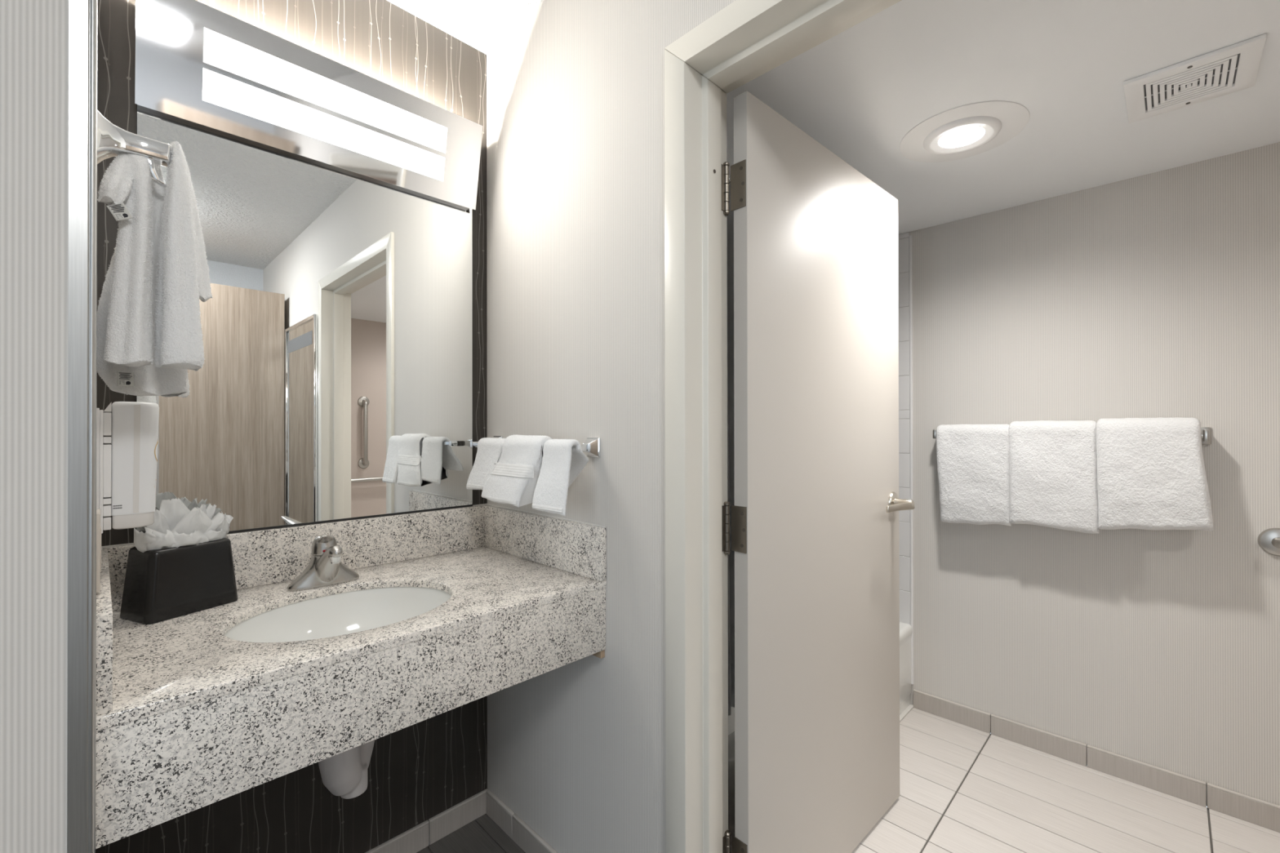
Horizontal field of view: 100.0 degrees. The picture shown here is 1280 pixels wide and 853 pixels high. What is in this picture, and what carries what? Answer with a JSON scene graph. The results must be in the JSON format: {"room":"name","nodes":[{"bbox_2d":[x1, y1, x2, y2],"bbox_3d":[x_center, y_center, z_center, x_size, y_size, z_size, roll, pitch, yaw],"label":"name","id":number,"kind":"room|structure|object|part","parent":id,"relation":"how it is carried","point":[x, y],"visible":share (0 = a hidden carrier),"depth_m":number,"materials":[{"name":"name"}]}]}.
{"room":"hotel bathroom","nodes":[
{"label":"hotel bathroom","id":0,"kind":"room"},
{"bbox_2d":[0,0,68,852],"bbox_3d":[-2.036,0.012,-0.241,0.585,2.440,3.194,0,0,45],"label":"wall partition","id":1,"kind":"structure","parent":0,"point":[34,33],"depth_m":0.65,"materials":[{"name":"paper"}]},
{"bbox_2d":[66,0,97,852],"bbox_3d":[-0.717,0.013,0.690,0.025,2.440,0.025,0,0,45],"label":"trim","id":2,"kind":"structure","parent":1,"relation":"attached to","point":[82,14],"depth_m":0.68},
{"bbox_2d":[96,509,101,592],"bbox_3d":[-0.823,0.186,0.813,0.075,0.115,0.010,0,0,45],"label":"wall plate","id":3,"kind":"object","parent":1,"relation":"attached to","point":[98,511],"visible":0.63,"depth_m":0.79,"materials":[{"name":"beige plastic"}]},
{"bbox_2d":[96,401,159,533],"bbox_3d":[-0.905,0.068,0.947,0.096,0.222,0.084,0,0,45],"label":"hair dryer","id":4,"kind":"object","parent":1,"relation":"attached to","point":[126,467],"visible":0.97,"depth_m":0.92,"materials":[{"name":"white plastic"}]},
{"bbox_2d":[111,401,159,515],"bbox_3d":[-0.897,0.054,0.955,0.070,0.194,0.062,0,0,45],"label":"bottle","id":5,"kind":"object","parent":4,"relation":"on","point":[134,424],"depth_m":0.93,"materials":[{"name":"grey plastic"}]},
{"bbox_2d":[97,110,170,187],"bbox_3d":[-0.777,-0.420,0.823,0.059,0.081,0.086,0,0,45],"label":"towel hook","id":6,"kind":"object","parent":1,"relation":"attached to","point":[113,140],"visible":0.71,"depth_m":0.81,"materials":[{"name":"silver metal"}]},
{"bbox_2d":[97,152,133,221],"bbox_3d":[-0.774,-0.358,0.802,0.038,0.120,0.073,0,0,-24],"label":"washcloth","id":7,"kind":"object","parent":6,"relation":"hanging from","point":[117,183],"visible":0.98,"depth_m":0.78,"materials":[{"name":"fabric"}]},
{"bbox_2d":[109,204,128,218],"bbox_3d":[-0.758,-0.313,0.781,0.002,0.022,0.020,0,0,40],"label":"print","id":8,"kind":"object","parent":7,"relation":"on","point":[118,211],"depth_m":0.78,"materials":[{"name":"grey"}]},
{"bbox_2d":[103,153,153,367],"bbox_3d":[-0.763,-0.255,0.810,0.048,0.329,0.063,0,0,-12],"label":"towel","id":9,"kind":"object","parent":6,"relation":"hanging from","point":[129,335],"visible":0.94,"depth_m":0.80,"materials":[{"name":"fabric"}]},
{"bbox_2d":[96,164,190,397],"bbox_3d":[-0.809,-0.238,0.875,0.085,0.379,0.118,0,0,45],"label":"washcloth","id":10,"kind":"object","parent":6,"relation":"hanging from","point":[150,380],"visible":0.34,"depth_m":0.86,"materials":[{"name":"fabric"}]},
{"bbox_2d":[119,373,132,385],"bbox_3d":[-0.796,-0.073,0.830,0.002,0.018,0.015,0,0,37],"label":"print","id":11,"kind":"object","parent":10,"relation":"on","point":[125,379],"depth_m":0.83,"materials":[{"name":"grey"}]},
{"bbox_2d":[152,141,204,371],"bbox_3d":[-0.730,-0.271,0.848,0.070,0.365,0.055,0,0,30],"label":"towel","id":12,"kind":"object","parent":6,"relation":"hanging from","point":[178,342],"visible":1,"depth_m":0.83,"materials":[{"name":"fabric"}]},
{"bbox_2d":[168,143,212,302],"bbox_3d":[-0.746,-0.334,0.890,0.040,0.244,0.060,0,0,45],"label":"washcloth","id":13,"kind":"object","parent":6,"relation":"hanging from","point":[203,280],"visible":0.39,"depth_m":0.89,"materials":[{"name":"fabric"}]},
{"bbox_2d":[95,0,487,852],"bbox_3d":[-0.832,0.016,1.463,0.100,2.440,1.121,0,0,45],"label":"wall","id":14,"kind":"structure","parent":0,"point":[417,772],"depth_m":1.46,"materials":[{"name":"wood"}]},
{"bbox_2d":[101,504,487,611],"bbox_3d":[-0.799,0.316,1.408,0.020,0.130,0.888,0,0,45],"label":"backsplash","id":15,"kind":"structure","parent":14,"relation":"attached to","point":[269,556],"depth_m":1.43,"materials":[{"name":"stone"}]},
{"bbox_2d":[135,104,472,533],"bbox_3d":[-0.801,-0.257,1.419,0.006,1.014,0.774,0,0,45],"label":"vanity mirror","id":16,"kind":"object","parent":14,"relation":"attached to","point":[334,383],"visible":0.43,"depth_m":1.39,"materials":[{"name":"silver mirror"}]},
{"bbox_2d":[134,0,483,209],"bbox_3d":[-0.779,-0.801,1.395,0.065,0.246,0.777,0,0,45],"label":"vanity light","id":17,"kind":"object","parent":14,"relation":"attached to","point":[199,64],"visible":1,"depth_m":1.31,"materials":[{"name":"white"}]},
{"bbox_2d":[202,67,444,181],"bbox_3d":[-0.778,-0.762,1.394,0.017,0.067,0.558,0,0,45],"label":"diffuser","id":18,"kind":"object","parent":17,"relation":"attached to","point":[228,92],"depth_m":1.35,"materials":[{"name":"white plastic"}]},
{"bbox_2d":[203,27,447,152],"bbox_3d":[-0.767,-0.843,1.384,0.018,0.070,0.558,0,0,45],"label":"diffuser","id":19,"kind":"object","parent":17,"relation":"attached to","point":[227,53],"depth_m":1.34,"materials":[{"name":"white plastic"}]},
{"bbox_2d":[95,503,606,848],"bbox_3d":[-0.601,0.409,1.212,0.578,0.324,0.889,0,0,45],"label":"vanity","id":20,"kind":"object","parent":14,"relation":"attached to","point":[191,717],"visible":0.81,"depth_m":0.99,"materials":[{"name":"beige stone"}]},
{"bbox_2d":[96,546,606,731],"bbox_3d":[-0.601,0.389,1.212,0.577,0.017,0.888,0,0,45],"label":"countertop","id":21,"kind":"structure","parent":20,"relation":"on","point":[187,660],"depth_m":1.00,"materials":[{"name":"stone"}]},
{"bbox_2d":[120,537,238,624],"bbox_3d":[-0.956,0.311,1.120,0.110,0.138,0.166,0,0,24],"label":"tissue box cover","id":22,"kind":"object","parent":21,"relation":"on","point":[162,584],"visible":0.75,"depth_m":1.07,"materials":[{"name":"black"}]},
{"bbox_2d":[133,497,233,552],"bbox_3d":[-0.948,0.208,1.117,0.079,0.116,0.173,0,0,19],"label":"tissue","id":23,"kind":"object","parent":22,"relation":"on","point":[175,525],"visible":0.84,"depth_m":1.11,"materials":[{"name":"white paper"}]},
{"bbox_2d":[286,534,359,591],"bbox_3d":[-0.759,0.314,1.280,0.132,0.132,0.140,0,0,-9],"label":"sink faucet","id":24,"kind":"object","parent":21,"relation":"on","point":[325,568],"visible":1,"depth_m":1.26,"materials":[{"name":"silver metal"}]},
{"bbox_3d":[-0.742,0.277,1.276,0.113,0.058,0.055,0,0,45],"label":"lever handle","id":25,"kind":"part","parent":24,"relation":"part of","materials":[{"name":"silver metal"}]},
{"bbox_2d":[224,586,450,642],"bbox_3d":[-0.616,0.471,1.138,0.380,0.148,0.460,0,0,45],"label":"undermount sink","id":26,"kind":"object","parent":21,"relation":"in","point":[359,611],"visible":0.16,"depth_m":1.27,"materials":[{"name":"white ceramic"}]},
{"bbox_2d":[318,740,374,799],"bbox_3d":[-0.624,0.660,1.167,0.077,0.251,0.177,0,0,4],"label":"trap","id":27,"kind":"object","parent":26,"relation":"hanging from","point":[344,775],"visible":0.27,"depth_m":1.10,"materials":[{"name":"grey plastic"}]},
{"bbox_2d":[365,788,488,852],"bbox_3d":[-0.801,1.200,1.409,0.011,0.072,0.888,0,0,45],"label":"baseboard","id":28,"kind":"structure","parent":14,"relation":"attached to","point":[420,837],"depth_m":1.60,"materials":[{"name":"tile"}]},
{"bbox_2d":[387,0,542,54],"bbox_3d":[-0.664,-1.262,-0.878,3.440,0.100,4.215,0,0,45],"label":"ceiling","id":29,"kind":"structure","parent":0,"point":[482,24],"depth_m":1.57,"materials":[{"name":"white paint"}]},
{"bbox_2d":[486,0,735,852],"bbox_3d":[0.739,0.011,0.604,3.340,2.440,0.131,0,0,45],"label":"wall","id":30,"kind":"structure","parent":0,"point":[575,90],"depth_m":1.36,"materials":[{"name":"paint"}]},
{"bbox_2d":[486,790,557,852],"bbox_3d":[-0.221,1.198,1.452,0.751,0.074,0.011,0,0,45],"label":"baseboard","id":31,"kind":"structure","parent":30,"relation":"attached to","point":[515,828],"depth_m":1.59,"materials":[{"name":"tile"}]},
{"bbox_2d":[470,435,600,457],"bbox_3d":[-0.312,0.053,1.486,0.509,0.049,0.094,0,0,45],"label":"towel bar","id":32,"kind":"object","parent":30,"relation":"attached to","point":[591,446],"visible":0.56,"depth_m":1.34,"materials":[{"name":"silver metal"}]},
{"bbox_3d":[-0.485,0.054,1.637,0.017,0.017,0.065,0,0,45],"label":"post arm","id":33,"kind":"part","parent":32,"relation":"part of","materials":[{"name":"silver metal"}]},
{"bbox_2d":[466,437,505,489],"bbox_3d":[-0.421,0.109,1.550,0.173,0.154,0.095,0,0,45],"label":"hand towel","id":34,"kind":"object","parent":32,"relation":"hanging from","point":[489,449],"visible":0.58,"depth_m":1.53,"materials":[{"name":"fabric"}]},
{"bbox_2d":[480,434,551,507],"bbox_3d":[-0.320,0.114,1.440,0.246,0.185,0.121,0,0,45],"label":"hand towel","id":35,"kind":"object","parent":32,"relation":"hanging from","point":[513,478],"visible":0.87,"depth_m":1.38,"materials":[{"name":"fabric"}]},
{"bbox_2d":[532,439,588,515],"bbox_3d":[-0.187,0.119,1.326,0.133,0.179,0.117,0,0,45],"label":"hand towel","id":36,"kind":"object","parent":32,"relation":"hanging from","point":[560,467],"visible":1,"depth_m":1.29,"materials":[{"name":"fabric"}]},
{"bbox_3d":[-0.158,0.053,1.314,0.017,0.017,0.065,0,0,45],"label":"post arm","id":37,"kind":"part","parent":32,"relation":"part of","materials":[{"name":"silver metal"}]},
{"bbox_3d":[-0.126,0.053,1.347,0.049,0.049,0.030,0,0,45],"label":"post","id":38,"kind":"part","parent":32,"relation":"part of","materials":[{"name":"silver metal"}]},
{"bbox_2d":[664,0,901,852],"bbox_3d":[0.489,0.200,0.852,1.071,2.064,0.155,0,0,45],"label":"trim","id":39,"kind":"structure","parent":30,"relation":"attached to","point":[745,40],"depth_m":1.16,"materials":[{"name":"beige paint"}]},
{"bbox_2d":[721,90,914,852],"bbox_3d":[0.533,0.234,1.480,0.166,1.976,0.888,0,0,45],"label":"door","id":40,"kind":"structure","parent":30,"relation":"in","point":[815,513],"depth_m":1.40,"materials":[{"name":"grey paint"}]},
{"bbox_3d":[0.807,0.250,1.665,0.153,0.025,0.015,0,0,-35],"label":"lever","id":41,"kind":"part","parent":40,"relation":"part of","materials":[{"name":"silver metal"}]},
{"bbox_3d":[0.573,-0.740,1.926,0.068,0.068,1.510,0,0,45],"label":"shower curtain rod","id":42,"kind":"object","parent":30,"relation":"attached to","visible":0},
{"bbox_2d":[727,169,734,715],"bbox_3d":[0.180,0.035,1.525,0.080,1.600,0.341,0,0,45],"label":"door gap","id":43,"kind":"object","parent":42,"relation":"hanging from","point":[731,461],"visible":0.08,"depth_m":1.60,"materials":[{"name":"white fabric"}]},
{"bbox_2d":[416,707,1279,852],"bbox_3d":[-0.161,1.259,-0.311,3.340,0.060,5.734,0,0,45],"label":"floor","id":44,"kind":"structure","parent":0,"point":[963,788],"depth_m":1.71,"materials":[{"name":"grey tile"}]},
{"bbox_2d":[728,622,913,852],"bbox_3d":[0.406,1.055,2.093,0.757,0.362,1.513,0,0,45],"label":"bathtub","id":45,"kind":"object","parent":44,"relation":"on","point":[905,629],"visible":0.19,"depth_m":2.27,"materials":[{"name":"white ceramic"}]},
{"bbox_2d":[726,0,1279,234],"bbox_3d":[1.204,-0.917,1.306,3.220,0.100,1.519,0,0,45],"label":"ceiling","id":46,"kind":"structure","parent":0,"point":[859,91],"depth_m":1.40,"materials":[{"name":"white paint"}]},
{"bbox_2d":[899,100,1030,162],"bbox_3d":[0.952,-0.858,1.592,0.330,0.014,0.330,0,0,45],"label":"recessed light","id":47,"kind":"object","parent":46,"relation":"in","point":[970,130],"visible":1,"depth_m":1.56,"materials":[{"name":"white plastic"}]},
{"bbox_2d":[1123,33,1266,123],"bbox_3d":[1.382,-0.862,1.351,0.235,0.011,0.241,0,0,45],"label":"ceiling vent","id":48,"kind":"object","parent":46,"relation":"in","point":[1233,68],"visible":1,"depth_m":1.33,"materials":[{"name":"white plastic"}]},
{"bbox_2d":[910,142,1279,806],"bbox_3d":[1.775,0.084,1.878,3.220,2.300,0.100,0,0,45],"label":"wall","id":49,"kind":"structure","parent":0,"point":[1155,295],"depth_m":1.89,"materials":[{"name":"paint"}]},
{"bbox_2d":[897,231,913,684],"bbox_3d":[0.935,0.138,2.635,0.758,1.999,0.014,0,0,45],"label":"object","id":50,"kind":"structure","parent":49,"relation":"attached to","point":[905,239],"depth_m":2.38,"materials":[{"name":"white tile"}]},
{"bbox_2d":[933,426,1211,444],"bbox_3d":[1.530,0.031,1.987,0.806,0.056,0.090,0,0,45],"label":"towel bar","id":51,"kind":"object","parent":49,"relation":"attached to","point":[1206,432],"visible":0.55,"depth_m":1.73,"materials":[{"name":"silver metal"}]},
{"bbox_3d":[1.250,0.032,2.257,0.012,0.038,0.081,0,0,45],"label":"bracket arm","id":52,"kind":"part","parent":51,"relation":"part of","materials":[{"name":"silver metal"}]},
{"bbox_2d":[935,423,1011,526],"bbox_3d":[1.328,0.190,2.137,0.260,0.400,0.107,0,0,45],"label":"bath towel","id":53,"kind":"object","parent":51,"relation":"hanging from","point":[973,460],"visible":0.95,"depth_m":2.10,"materials":[{"name":"fabric"}]},
{"bbox_2d":[1008,420,1099,533],"bbox_3d":[1.506,0.174,1.958,0.264,0.393,0.124,0,0,45],"label":"bath towel","id":54,"kind":"object","parent":51,"relation":"hanging from","point":[1053,469],"visible":0.97,"depth_m":1.92,"materials":[{"name":"fabric"}]},
{"bbox_2d":[1095,417,1213,531],"bbox_3d":[1.689,0.161,1.773,0.277,0.381,0.127,0,0,45],"label":"bath towel","id":55,"kind":"object","parent":51,"relation":"hanging from","point":[1151,472],"visible":1,"depth_m":1.74,"materials":[{"name":"fabric"}]},
{"bbox_3d":[1.803,0.029,1.710,0.012,0.038,0.081,0,0,45],"label":"bracket arm","id":56,"kind":"part","parent":51,"relation":"part of","materials":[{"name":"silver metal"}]},
{"bbox_2d":[913,689,1279,832],"bbox_3d":[2.007,1.193,1.569,2.260,0.078,0.011,0,0,45],"label":"baseboard","id":57,"kind":"structure","parent":49,"relation":"attached to","point":[1251,810],"depth_m":1.90,"materials":[{"name":"tile"}]},
{"bbox_2d":[1257,528,1279,556],"bbox_3d":[2.246,0.351,1.298,0.986,0.086,0.062,0,0,45],"label":"grab bar","id":58,"kind":"object","parent":49,"relation":"attached to","point":[1268,540],"visible":1,"depth_m":1.64,"materials":[{"name":"silver metal"}]}
]}

